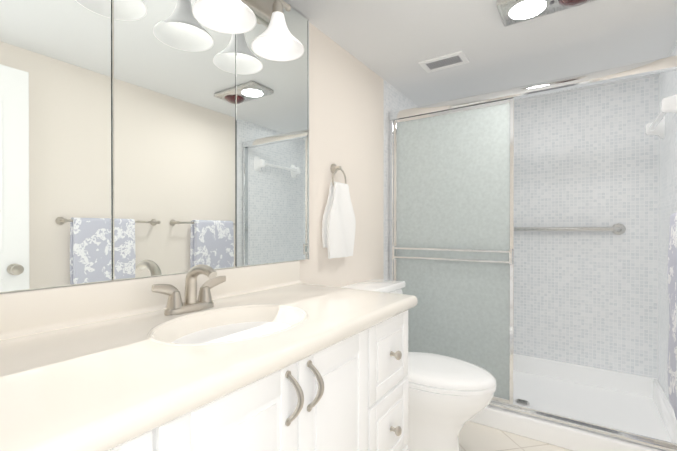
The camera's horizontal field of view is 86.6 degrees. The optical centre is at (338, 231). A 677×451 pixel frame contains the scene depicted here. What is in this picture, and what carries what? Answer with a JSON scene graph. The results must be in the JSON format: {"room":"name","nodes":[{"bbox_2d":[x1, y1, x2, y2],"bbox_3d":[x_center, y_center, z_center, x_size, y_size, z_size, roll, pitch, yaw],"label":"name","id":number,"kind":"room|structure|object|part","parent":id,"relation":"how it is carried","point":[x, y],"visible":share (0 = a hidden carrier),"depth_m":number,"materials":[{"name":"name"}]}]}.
{"room":"bathroom","nodes":[
{"label":"bathroom","id":0,"kind":"room"},
{"bbox_2d":[112,22,383,286],"bbox_3d":[-0.412,0.066,1.456,0.100,2.180,2.430,0,0,34],"label":"wall","id":1,"kind":"structure","parent":0,"point":[346,111],"depth_m":2.04,"materials":[{"name":"beige paint"}]},
{"bbox_2d":[0,0,119,292],"bbox_3d":[-0.758,-0.435,0.826,0.022,1.150,0.434,0,0,34],"label":"mirror panel","id":2,"kind":"object","parent":1,"relation":"attached to","point":[60,59],"depth_m":0.90,"materials":[{"name":"silver glass"}]},
{"bbox_2d":[0,261,307,345],"bbox_3d":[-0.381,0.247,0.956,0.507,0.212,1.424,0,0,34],"label":"backsplash","id":3,"kind":"structure","parent":1,"relation":"attached to","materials":[{"name":"stone"}]},
{"bbox_2d":[120,0,243,279],"bbox_3d":[-0.516,-0.436,1.186,0.022,1.150,0.434,0,0,34],"label":"mirror panel","id":4,"kind":"object","parent":1,"relation":"attached to","point":[144,138],"depth_m":1.17,"materials":[{"name":"silver glass"}]},
{"bbox_2d":[244,7,308,265],"bbox_3d":[-0.273,-0.438,1.549,0.022,1.150,0.440,0,0,34],"label":"mirror panel","id":5,"kind":"object","parent":1,"relation":"attached to","point":[276,93],"depth_m":1.54,"materials":[{"name":"silver glass"}]},
{"bbox_2d":[192,0,303,60],"bbox_3d":[-0.377,-0.838,1.182,0.213,0.271,0.720,0,0,34],"label":"sconce","id":6,"kind":"object","parent":5,"relation":"attached to","point":[276,40],"visible":1,"depth_m":1.33,"materials":[{"name":"white glass"}]},
{"bbox_2d":[322,164,355,258],"bbox_3d":[0.001,-0.112,1.919,0.069,0.502,0.235,0,0,34],"label":"towel","id":7,"kind":"object","parent":1,"relation":"attached to","point":[338,228],"visible":1,"depth_m":1.88,"materials":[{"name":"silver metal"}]},
{"bbox_2d":[384,80,418,279],"bbox_3d":[0.562,0.060,2.910,0.100,2.180,1.070,0,0,34],"label":"wall tiles","id":8,"kind":"structure","parent":1,"relation":"attached to","point":[395,99],"depth_m":2.49,"materials":[{"name":"tile"}]},
{"bbox_2d":[283,0,676,106],"bbox_3d":[0.567,-1.074,1.440,1.740,0.100,3.500,0,0,34],"label":"ceiling","id":9,"kind":"structure","parent":0,"point":[393,43],"depth_m":1.92,"materials":[{"name":"paint"}]},
{"bbox_2d":[419,51,468,72],"bbox_3d":[0.638,-1.021,2.175,0.260,0.011,0.160,0,0,34],"label":"ceiling vent","id":10,"kind":"object","parent":9,"relation":"in","point":[445,61],"visible":1,"depth_m":2.17,"materials":[{"name":"white plastic"}]},
{"bbox_2d":[496,0,596,26],"bbox_3d":[0.925,-0.991,1.561,0.410,0.067,0.210,0,0,34],"label":"heat lamp","id":11,"kind":"object","parent":9,"relation":"attached to","point":[511,12],"visible":1,"depth_m":1.60,"materials":[{"name":"silver metal"}]},
{"bbox_2d":[458,421,571,450],"bbox_3d":[0.567,1.206,1.449,1.740,0.100,3.500,0,0,34],"label":"floor","id":12,"kind":"structure","parent":0,"point":[472,436],"depth_m":1.97,"materials":[{"name":"tile"}]},
{"bbox_2d":[0,261,417,450],"bbox_3d":[-0.338,0.628,0.929,0.610,1.059,1.426,0,0,34],"label":"bathroom vanity","id":13,"kind":"object","parent":12,"relation":"on","point":[280,356],"visible":1,"depth_m":0.83,"materials":[{"name":"white wood"}]},
{"bbox_2d":[152,264,225,314],"bbox_3d":[-0.417,0.170,1.075,0.146,0.143,0.246,0,0,34],"label":"faucet","id":14,"kind":"object","parent":13,"relation":"on","point":[204,305],"depth_m":1.08,"materials":[{"name":"silver metal"}]},
{"bbox_2d":[341,279,495,450],"bbox_3d":[0.415,0.730,1.897,0.775,0.848,0.494,0,0,34],"label":"toilet","id":15,"kind":"object","parent":12,"relation":"on","point":[449,397],"visible":0.5,"depth_m":1.73,"materials":[{"name":"ceramic"}]},
{"bbox_3d":[0.500,0.715,1.841,0.572,0.066,0.390,0,0,34],"label":"seat","id":16,"kind":"part","parent":15,"relation":"part of","materials":[{"name":"ceramic"}]},
{"bbox_2d":[469,353,676,450],"bbox_3d":[1.227,1.064,2.434,1.536,0.176,0.923,0,0,34],"label":"shower pan","id":17,"kind":"object","parent":12,"relation":"on","point":[634,403],"visible":0.65,"depth_m":2.24,"materials":[{"name":"white plastic"}]},
{"bbox_2d":[389,55,676,450],"bbox_3d":[1.001,0.109,2.092,1.537,1.862,0.056,0,0,34],"label":"shower door frame","id":18,"kind":"structure","parent":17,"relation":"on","point":[650,67],"depth_m":1.96,"materials":[{"name":"silver metal"}]},
{"bbox_2d":[392,98,513,403],"bbox_3d":[0.696,0.117,2.278,0.754,1.764,0.074,0,0,34],"label":"shower door","id":19,"kind":"object","parent":18,"relation":"in","point":[453,254],"visible":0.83,"depth_m":2.24,"materials":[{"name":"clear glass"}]},
{"bbox_2d":[514,76,658,378],"bbox_3d":[1.513,0.060,2.857,1.540,2.180,0.100,0,0,34],"label":"shower wall tile","id":20,"kind":"structure","parent":0,"point":[587,157],"depth_m":2.60,"materials":[{"name":"tile"}]},
{"bbox_2d":[514,223,625,234],"bbox_3d":[1.472,-0.015,2.786,1.190,0.080,0.060,0,0,34],"label":"grab rail","id":21,"kind":"object","parent":20,"relation":"attached to","point":[618,229],"visible":0.54,"depth_m":2.58,"materials":[{"name":"silver metal"}]},
{"bbox_2d":[658,42,676,407],"bbox_3d":[1.924,0.063,1.997,0.100,2.180,1.070,0,0,34],"label":"wall tiles","id":22,"kind":"structure","parent":0,"point":[667,203],"depth_m":2.19,"materials":[{"name":"tile"}]},
{"bbox_2d":[645,94,676,138],"bbox_3d":[1.846,-0.647,2.047,0.086,0.144,0.630,0,0,34],"label":"towel bar","id":23,"kind":"object","parent":22,"relation":"attached to","point":[656,127],"visible":1,"depth_m":2.03,"materials":[{"name":"ceramic"}]},
{"bbox_3d":[0.950,0.069,0.543,0.100,2.180,2.430,0,0,34],"label":"wall","id":24,"kind":"structure","parent":0,"visible":0},
{"bbox_2d":[667,212,676,419],"bbox_3d":[1.347,0.329,1.337,0.120,0.824,0.598,0,0,34],"label":"towel","id":25,"kind":"object","parent":24,"relation":"attached to","point":[672,340],"visible":1,"depth_m":1.48,"materials":[{"name":"purple fabric"}]}
]}

